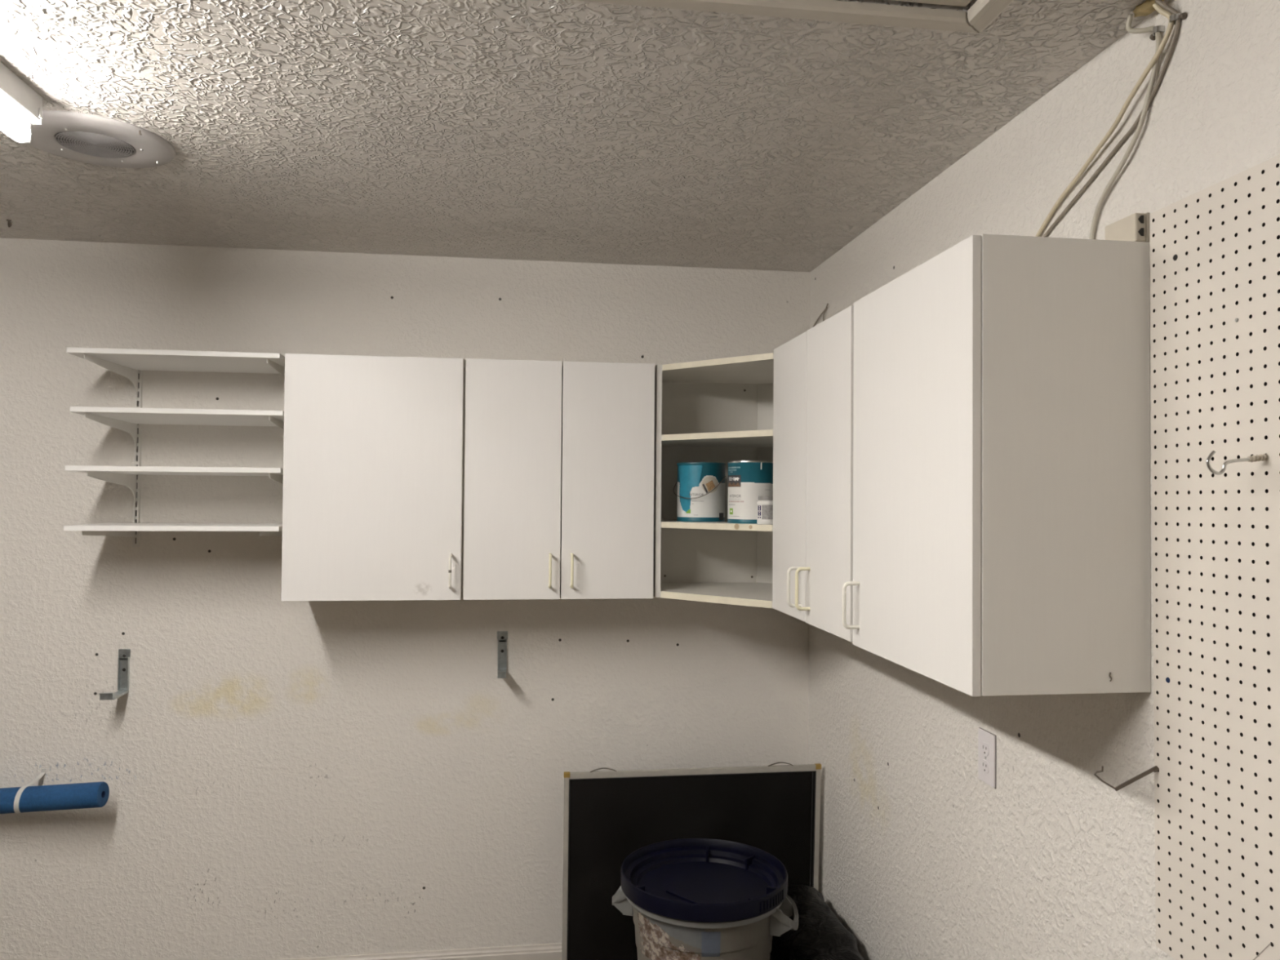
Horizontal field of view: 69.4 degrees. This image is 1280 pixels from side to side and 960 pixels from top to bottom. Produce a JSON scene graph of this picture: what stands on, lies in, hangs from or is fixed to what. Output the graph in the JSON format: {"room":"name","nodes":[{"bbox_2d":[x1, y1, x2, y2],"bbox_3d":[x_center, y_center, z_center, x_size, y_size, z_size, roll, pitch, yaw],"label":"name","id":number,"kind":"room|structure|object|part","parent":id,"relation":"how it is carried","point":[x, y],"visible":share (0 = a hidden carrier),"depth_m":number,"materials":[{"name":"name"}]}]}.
{"room":"garage","nodes":[
{"label":"garage","id":0,"kind":"room"},
{"bbox_2d":[0,238,809,959],"bbox_3d":[-2.072,0.434,3.041,5.400,2.438,0.120,1,-1,-8],"label":"wall","id":1,"kind":"structure","parent":0,"point":[298,779],"depth_m":3.10,"materials":[{"name":"paint"}]},
{"bbox_2d":[13,768,46,813],"bbox_3d":[-1.928,0.987,2.919,0.024,0.111,0.142,0,-1,-1],"label":"hook","id":2,"kind":"object","parent":1,"relation":"attached to","point":[20,790],"visible":0.98,"depth_m":2.87,"materials":[{"name":"white metal"}]},
{"bbox_2d":[0,782,109,813],"bbox_3d":[-2.052,1.006,2.886,0.743,0.123,0.077,0,-1,-2],"label":"noodle","id":3,"kind":"object","parent":2,"relation":"hanging from","point":[92,794],"visible":1,"depth_m":2.86,"materials":[{"name":"blue plastic"}]},
{"bbox_2d":[81,353,142,546],"bbox_3d":[-1.649,-0.095,2.895,0.018,0.623,0.306,0,-1,-1],"label":"shelf standard","id":4,"kind":"object","parent":1,"relation":"attached to","point":[132,482],"visible":0.85,"depth_m":2.98,"materials":[{"name":"white metal"}]},
{"bbox_3d":[-1.652,-0.092,3.040,0.017,0.623,0.014,1,-1,-8],"label":"rail","id":5,"kind":"part","parent":4,"relation":"part of","materials":[{"name":"white metal"}]},
{"bbox_2d":[63,522,282,531],"bbox_3d":[-1.415,0.148,2.907,0.606,0.016,0.302,1,-1,-8],"label":"wall shelf","id":6,"kind":"object","parent":4,"relation":"on","point":[109,526],"visible":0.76,"depth_m":2.77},
{"bbox_2d":[64,465,283,475],"bbox_3d":[-1.412,-0.027,2.910,0.609,0.020,0.302,1,-1,-8],"label":"wall shelf","id":7,"kind":"object","parent":4,"relation":"on","point":[136,470],"visible":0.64,"depth_m":2.78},
{"bbox_2d":[66,346,284,373],"bbox_3d":[-1.414,-0.374,2.916,0.603,0.024,0.302,1,-1,-8],"label":"wall shelf","id":8,"kind":"object","parent":4,"relation":"on","point":[137,359],"visible":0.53,"depth_m":2.84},
{"bbox_2d":[70,406,284,426],"bbox_3d":[-1.403,-0.198,2.914,0.602,0.028,0.302,1,-1,-8],"label":"wall shelf","id":9,"kind":"object","parent":4,"relation":"on","point":[138,415],"visible":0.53,"depth_m":2.80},
{"bbox_2d":[98,648,130,700],"bbox_3d":[-1.685,0.624,2.967,0.040,0.142,0.126,1,-1,-6],"label":"wall hook","id":10,"kind":"object","parent":1,"relation":"attached to","point":[124,655],"visible":1,"depth_m":3.02,"materials":[{"name":"metal"}]},
{"bbox_3d":[-1.683,0.688,2.971,0.031,0.014,0.115,1,-1,-8],"label":"arm","id":11,"kind":"part","parent":10,"relation":"part of","materials":[{"name":"metal"}]},
{"bbox_3d":[-1.689,0.620,3.023,0.037,0.133,0.012,1,-1,-8],"label":"plate","id":12,"kind":"part","parent":10,"relation":"part of","materials":[{"name":"metal"}]},
{"bbox_2d":[259,358,284,536],"bbox_3d":[-1.149,-0.090,2.964,0.028,0.623,0.306,1,-1,-4],"label":"shelf standard","id":13,"kind":"object","parent":1,"relation":"attached to","point":[280,369],"visible":0.06,"depth_m":2.89,"materials":[{"name":"white metal"}]},
{"bbox_2d":[280,353,465,601],"bbox_3d":[-0.836,-0.005,2.976,0.536,0.754,0.358,1,-1,-8],"label":"upper cabinet","id":14,"kind":"object","parent":1,"relation":"attached to","point":[373,491],"visible":0.96,"depth_m":2.84,"materials":[{"name":"laminate"}]},
{"bbox_3d":[-0.584,0.280,2.845,0.009,0.110,0.038,1,-1,-8],"label":"handle","id":15,"kind":"part","parent":14,"relation":"part of","materials":[{"name":"white metal"}]},
{"bbox_2d":[277,942,561,959],"bbox_3d":[-2.072,1.620,2.952,5.370,0.064,0.012,1,-1,-8],"label":"baseboard","id":16,"kind":"structure","parent":1,"relation":"attached to","point":[548,951],"depth_m":3.16,"materials":[{"name":"paint"}]},
{"bbox_2d":[497,631,507,678],"bbox_3d":[-0.468,0.592,3.135,0.037,0.140,0.125,1,-1,-8],"label":"wall hook","id":17,"kind":"object","parent":1,"relation":"attached to","point":[502,636],"visible":1,"depth_m":3.19,"materials":[{"name":"metal"}]},
{"bbox_3d":[-0.469,0.655,3.139,0.031,0.014,0.115,1,-1,-8],"label":"arm","id":18,"kind":"part","parent":17,"relation":"part of","materials":[{"name":"metal"}]},
{"bbox_2d":[462,358,654,599],"bbox_3d":[-0.270,0.001,3.054,0.602,0.754,0.358,1,-1,-8],"label":"upper cabinet","id":19,"kind":"object","parent":1,"relation":"attached to","point":[558,455],"visible":1,"depth_m":2.91,"materials":[{"name":"laminate"}]},
{"bbox_3d":[-0.398,-0.002,2.903,0.299,0.752,0.017,1,-1,-8],"label":"door","id":20,"kind":"part","parent":19,"relation":"part of","materials":[{"name":"laminate"}]},
{"bbox_3d":[-0.281,0.283,2.886,0.009,0.110,0.038,1,-1,-8],"label":"handle","id":21,"kind":"part","parent":19,"relation":"part of","materials":[{"name":"beige metal"}]},
{"bbox_3d":[-0.213,0.284,2.896,0.009,0.110,0.038,1,-1,-8],"label":"handle","id":22,"kind":"part","parent":19,"relation":"part of","materials":[{"name":"beige metal"}]},
{"bbox_3d":[-0.101,0.001,2.944,0.294,0.752,0.017,1,-1,-8],"label":"door","id":23,"kind":"part","parent":19,"relation":"part of","materials":[{"name":"laminate"}]},
{"bbox_2d":[0,0,1169,271],"bbox_3d":[-1.631,-0.892,-0.065,5.640,0.100,6.440,1,-1,-8],"label":"ceiling","id":24,"kind":"structure","parent":0,"point":[561,131],"depth_m":2.01,"materials":[{"name":"paint"}]},
{"bbox_2d":[6,219,11,227],"bbox_3d":[-1.908,-0.776,2.798,0.028,0.025,0.013,0,-1,37],"label":"ceiling hook","id":25,"kind":"object","parent":24,"relation":"attached to","point":[9,224],"visible":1,"depth_m":2.80,"materials":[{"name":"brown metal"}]},
{"bbox_2d":[0,62,42,142],"bbox_3d":[-1.184,-0.764,1.005,0.133,0.106,1.848,1,-1,-8],"label":"ceiling light","id":26,"kind":"object","parent":24,"relation":"attached to","point":[20,106],"visible":1,"depth_m":1.85,"materials":[{"name":"plastic"}]},
{"bbox_3d":[-1.309,-0.771,1.913,0.133,0.058,0.015,1,-1,-8],"label":"plate","id":27,"kind":"part","parent":26,"relation":"part of","materials":[{"name":"metal"}]},
{"bbox_2d":[26,110,176,168],"bbox_3d":[-1.276,-0.785,2.166,0.336,0.021,0.336,1,-1,-8],"label":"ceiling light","id":28,"kind":"object","parent":24,"relation":"attached to","point":[86,138],"visible":0.99,"depth_m":2.14,"materials":[{"name":"plastic"}]},
{"bbox_2d":[54,131,134,158],"bbox_3d":[-1.276,-0.785,2.166,0.161,0.002,0.161,1,-1,-8],"label":"grille","id":29,"kind":"object","parent":28,"relation":"attached to","point":[79,144],"depth_m":2.16,"materials":[{"name":"white plastic"}]},
{"bbox_2d":[571,0,1013,33],"bbox_3d":[0.271,-0.802,1.238,0.754,0.036,0.674,1,-1,-8],"label":"attic hatch","id":30,"kind":"object","parent":24,"relation":"attached to","point":[982,13],"visible":1,"depth_m":1.54,"materials":[{"name":"paint"}]},
{"bbox_3d":[0.271,-0.813,1.238,0.638,0.014,0.558,1,-1,-8],"label":"panel","id":31,"kind":"part","parent":30,"relation":"part of","materials":[{"name":"paint"}]},
{"bbox_3d":[0.618,-0.789,1.286,0.053,0.017,0.670,1,-1,-8],"label":"moulding","id":32,"kind":"part","parent":30,"relation":"part of","materials":[{"name":"paint"}]},
{"bbox_2d":[808,0,1279,959],"bbox_3d":[1.085,0.406,0.346,0.120,2.438,6.320,1,-1,-8],"label":"wall","id":33,"kind":"structure","parent":0,"point":[921,858],"depth_m":1.93,"materials":[{"name":"paint"}]},
{"bbox_2d":[653,352,773,608],"bbox_3d":[0.355,0.005,3.003,0.610,0.750,0.630,1,-1,-8],"label":"upper cabinet","id":34,"kind":"object","parent":33,"relation":"attached to","point":[719,410],"visible":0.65,"depth_m":3.28,"materials":[{"name":"laminate"}]},
{"bbox_3d":[0.039,0.005,3.123,0.017,0.749,0.306,1,-1,-8],"label":"panel","id":35,"kind":"part","parent":34,"relation":"part of","materials":[{"name":"laminate"}]},
{"bbox_2d":[673,462,725,521],"bbox_3d":[0.199,0.040,3.068,0.173,0.193,0.174,1,-1,-8],"label":"paint can","id":36,"kind":"object","parent":34,"relation":"on","point":[700,495],"visible":1,"depth_m":3.00,"materials":[{"name":"metal"}]},
{"bbox_3d":[0.191,0.023,3.024,0.174,0.077,0.089,0,-1,9],"label":"bail handle","id":37,"kind":"part","parent":36,"relation":"part of","materials":[{"name":"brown metal"}]},
{"bbox_2d":[706,480,715,491],"bbox_3d":[0.230,0.019,2.998,0.034,0.038,0.002,1,-1,-19],"label":"picture","id":38,"kind":"object","parent":36,"relation":"attached to","point":[710,484],"depth_m":3.00},
{"bbox_3d":[0.362,0.006,3.013,0.592,0.750,0.612,1,-1,-8],"label":"panel","id":39,"kind":"part","parent":34,"relation":"part of","materials":[{"name":"plastic"}]},
{"bbox_3d":[0.351,0.370,2.994,0.572,0.021,0.592,1,-1,-8],"label":"panel","id":40,"kind":"part","parent":34,"relation":"part of","materials":[{"name":"plastic"}]},
{"bbox_2d":[661,435,773,447],"bbox_3d":[0.355,-0.133,3.004,0.572,0.018,0.592,1,-1,-8],"label":"shelf","id":41,"kind":"object","parent":34,"relation":"attached to","point":[667,441],"depth_m":2.98,"materials":[{"name":"laminate"}]},
{"bbox_2d":[661,520,773,531],"bbox_3d":[0.353,0.146,2.999,0.572,0.019,0.592,1,-1,-8],"label":"shelf","id":42,"kind":"object","parent":34,"relation":"attached to","point":[666,525],"depth_m":2.86,"materials":[{"name":"laminate"}]},
{"bbox_3d":[0.356,-0.359,3.009,0.572,0.018,0.592,1,-1,-8],"label":"panel","id":43,"kind":"part","parent":34,"relation":"part of","materials":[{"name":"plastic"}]},
{"bbox_2d":[727,460,773,524],"bbox_3d":[0.356,0.038,2.901,0.164,0.193,0.166,1,-1,-8],"label":"paint can","id":44,"kind":"object","parent":34,"relation":"on","point":[748,480],"visible":0.8,"depth_m":2.83,"materials":[{"name":"white metal"}]},
{"bbox_2d":[756,496,773,524],"bbox_3d":[0.383,0.090,2.784,0.061,0.084,0.061,1,-1,-8],"label":"jar","id":45,"kind":"object","parent":34,"relation":"on","point":[765,504],"visible":0.84,"depth_m":2.76,"materials":[{"name":"white"}]},
{"bbox_3d":[0.384,0.055,2.785,0.055,0.014,0.055,1,-1,-8],"label":"lid","id":46,"kind":"part","parent":45,"relation":"part of","materials":[{"name":"grey plastic"}]},
{"bbox_3d":[0.527,0.012,3.241,0.262,0.710,0.008,0,-1,37],"label":"corner panel","id":47,"kind":"part","parent":34,"relation":"part of","materials":[{"name":"laminate"}]},
{"bbox_2d":[772,305,853,641],"bbox_3d":[0.567,-0.009,2.392,0.357,0.752,0.631,1,-1,-8],"label":"upper cabinet","id":48,"kind":"object","parent":33,"relation":"attached to","point":[812,550],"visible":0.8,"depth_m":2.30,"materials":[{"name":"laminate"}]},
{"bbox_3d":[0.414,-0.007,2.531,0.016,0.750,0.304,1,-1,-8],"label":"door","id":49,"kind":"part","parent":48,"relation":"part of","materials":[{"name":"white laminate"}]},
{"bbox_3d":[0.401,0.278,2.406,0.038,0.106,0.009,1,-1,-8],"label":"handle","id":50,"kind":"part","parent":48,"relation":"part of","materials":[{"name":"beige metal"}]},
{"bbox_3d":[0.411,0.275,2.336,0.038,0.110,0.009,1,-1,-8],"label":"handle","id":51,"kind":"part","parent":48,"relation":"part of","materials":[{"name":"beige metal"}]},
{"bbox_3d":[0.457,-0.013,2.221,0.016,0.752,0.316,1,-1,-8],"label":"door","id":52,"kind":"part","parent":48,"relation":"part of","materials":[{"name":"white laminate"}]},
{"bbox_2d":[812,303,828,327],"bbox_3d":[0.627,-0.493,3.264,0.009,0.222,0.204,1,-1,-8],"label":"wire","id":53,"kind":"object","parent":33,"relation":"attached to","point":[825,308],"visible":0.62,"depth_m":3.20,"materials":[{"name":"grey metal"}]},
{"bbox_2d":[977,727,996,789],"bbox_3d":[0.780,0.625,2.081,0.008,0.118,0.074,1,-1,-8],"label":"wall outlet","id":54,"kind":"object","parent":33,"relation":"attached to","point":[987,740],"visible":1,"depth_m":2.07,"materials":[{"name":"plastic"}]},
{"bbox_2d":[981,759,989,773],"bbox_3d":[0.777,0.645,2.080,0.003,0.027,0.033,1,-1,-8],"label":"receptacle","id":55,"kind":"object","parent":54,"relation":"attached to","point":[984,762],"depth_m":2.08,"materials":[{"name":"plastic"}]},
{"bbox_2d":[981,742,989,755],"bbox_3d":[0.777,0.606,2.081,0.003,0.027,0.033,1,-1,-8],"label":"receptacle","id":56,"kind":"object","parent":54,"relation":"attached to","point":[984,745],"depth_m":2.08,"materials":[{"name":"plastic"}]},
{"bbox_2d":[841,234,1151,696],"bbox_3d":[0.647,-0.020,1.805,0.357,0.761,0.550,1,-1,-8],"label":"upper cabinet","id":57,"kind":"object","parent":33,"relation":"attached to","point":[1002,383],"visible":1,"depth_m":1.55,"materials":[{"name":"laminate"}]},
{"bbox_3d":[0.456,0.272,2.003,0.038,0.104,0.009,1,-1,-8],"label":"handle","id":58,"kind":"part","parent":57,"relation":"part of","materials":[{"name":"white metal"}]},
{"bbox_3d":[0.517,-0.020,1.784,0.016,0.759,0.538,1,-1,-8],"label":"door","id":59,"kind":"part","parent":57,"relation":"part of","materials":[{"name":"white plastic"}]},
{"bbox_2d":[1105,212,1150,242],"bbox_3d":[0.846,-0.428,1.607,0.026,0.050,0.085,1,-1,-8],"label":"box","id":60,"kind":"object","parent":57,"relation":"on","point":[1135,227],"visible":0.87,"depth_m":1.57,"materials":[{"name":"beige plastic"}]},
{"bbox_2d":[1137,227,1143,235],"bbox_3d":[0.848,-0.420,1.565,0.010,0.014,0.001,1,-1,-8],"label":"socket","id":61,"kind":"object","parent":60,"relation":"attached to","point":[1140,230],"depth_m":1.56,"materials":[{"name":"plastic"}]},
{"bbox_2d":[1137,215,1143,223],"bbox_3d":[0.848,-0.442,1.565,0.010,0.014,0.001,1,-1,-8],"label":"socket","id":62,"kind":"object","parent":60,"relation":"attached to","point":[1140,218],"depth_m":1.56,"materials":[{"name":"black plastic"}]},
{"bbox_2d":[1136,213,1146,239],"bbox_3d":[0.849,-0.429,1.566,0.017,0.045,0.001,1,-1,-8],"label":"socket","id":63,"kind":"object","parent":60,"relation":"attached to","point":[1140,217],"depth_m":1.56,"materials":[{"name":"beige plastic"}]},
{"bbox_2d":[1035,3,1174,236],"bbox_3d":[0.826,-0.593,1.746,0.025,0.383,0.498,1,-1,-7],"label":"cable","id":64,"kind":"object","parent":33,"relation":"attached to","point":[1159,9],"visible":0.83,"depth_m":1.61,"materials":[{"name":"white plastic"}]},
{"bbox_2d":[1042,0,1180,236],"bbox_3d":[0.827,-0.593,1.732,0.031,0.383,0.486,1,-1,-8],"label":"cable","id":65,"kind":"object","parent":33,"relation":"attached to","point":[1160,2],"visible":0.87,"depth_m":1.59,"materials":[{"name":"white plastic"}]},
{"bbox_2d":[1088,13,1161,239],"bbox_3d":[0.835,-0.596,1.627,0.041,0.382,0.194,1,-1,-8],"label":"cable","id":66,"kind":"object","parent":33,"relation":"attached to","point":[1128,25],"visible":0.94,"depth_m":1.57,"materials":[{"name":"white plastic"}]},
{"bbox_2d":[1133,0,1164,17],"bbox_3d":[0.848,-0.790,1.542,0.040,0.018,0.063,1,-1,-8],"label":"plug","id":67,"kind":"object","parent":33,"relation":"attached to","point":[1145,8],"visible":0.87,"depth_m":1.54,"materials":[{"name":"beige plastic"}]},
{"bbox_2d":[1149,25,1164,40],"bbox_3d":[0.863,-0.749,1.549,0.014,0.014,0.028,1,-1,-8],"label":"clamp","id":68,"kind":"object","parent":33,"relation":"attached to","point":[1158,28],"visible":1,"depth_m":1.54,"materials":[{"name":"metal"}]},
{"bbox_2d":[1169,11,1186,24],"bbox_3d":[0.870,-0.749,1.497,0.014,0.014,0.028,1,-1,-8],"label":"clamp","id":69,"kind":"object","parent":33,"relation":"attached to","point":[1183,15],"visible":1,"depth_m":1.50,"materials":[{"name":"metal"}]},
{"bbox_2d":[1149,154,1279,959],"bbox_3d":[0.942,0.145,0.940,0.007,1.228,1.228,1,-1,-8],"label":"pegboard","id":70,"kind":"object","parent":33,"relation":"attached to","point":[1215,251],"visible":1,"depth_m":1.40,"materials":[{"name":"beige paint"}]},
{"bbox_2d":[1093,765,1159,791],"bbox_3d":[0.805,0.490,1.521,0.110,0.039,0.016,0,-1,0],"label":"hook","id":71,"kind":"object","parent":70,"relation":"attached to","point":[1154,769],"visible":1,"depth_m":1.52,"materials":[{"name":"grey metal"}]},
{"bbox_2d":[1205,450,1269,475],"bbox_3d":[0.846,-0.024,1.306,0.100,0.034,0.010,1,-1,-8],"label":"hook","id":72,"kind":"object","parent":70,"relation":"attached to","point":[1253,458],"visible":1,"depth_m":1.30,"materials":[{"name":"metal"}]},
{"bbox_3d":[-1.651,1.646,-0.114,5.640,0.100,6.440,1,-1,-8],"label":"floor","id":73,"kind":"structure","parent":0,"visible":0},
{"bbox_2d":[561,761,821,959],"bbox_3d":[0.178,1.311,3.095,0.873,0.723,0.056,1,-1,-8],"label":"blackboard","id":74,"kind":"object","parent":73,"relation":"on","point":[609,815],"visible":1,"depth_m":3.07,"materials":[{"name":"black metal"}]},
{"bbox_3d":[0.183,0.973,3.084,0.838,0.021,0.012,1,-1,-8],"label":"frame rail","id":75,"kind":"part","parent":74,"relation":"part of","materials":[{"name":"white metal"}]},
{"bbox_2d":[611,838,798,959],"bbox_3d":[0.182,1.393,2.667,0.481,0.541,0.481,1,-1,-22],"label":"bucket","id":76,"kind":"object","parent":73,"relation":"on","point":[686,899],"visible":1,"depth_m":2.59,"materials":[{"name":"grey plastic"}]},
{"bbox_3d":[-0.042,1.220,2.736,0.073,0.085,0.124,0,-1,16],"label":"handle","id":77,"kind":"part","parent":76,"relation":"part of","materials":[{"name":"plastic"}]},
{"bbox_3d":[0.184,1.152,2.672,0.481,0.059,0.481,1,-1,-8],"label":"lid","id":78,"kind":"part","parent":76,"relation":"part of","materials":[{"name":"blue plastic"}]},
{"bbox_3d":[0.409,1.222,2.605,0.073,0.085,0.124,0,-1,16],"label":"handle","id":79,"kind":"part","parent":76,"relation":"part of","materials":[{"name":"plastic"}]},
{"bbox_2d":[769,884,864,959],"bbox_3d":[0.535,1.478,2.588,0.307,0.371,1.050,1,-1,-8],"label":"bag","id":80,"kind":"object","parent":73,"relation":"on","point":[820,935],"visible":0.57,"depth_m":2.73,"materials":[{"name":"black plastic"}]}
]}

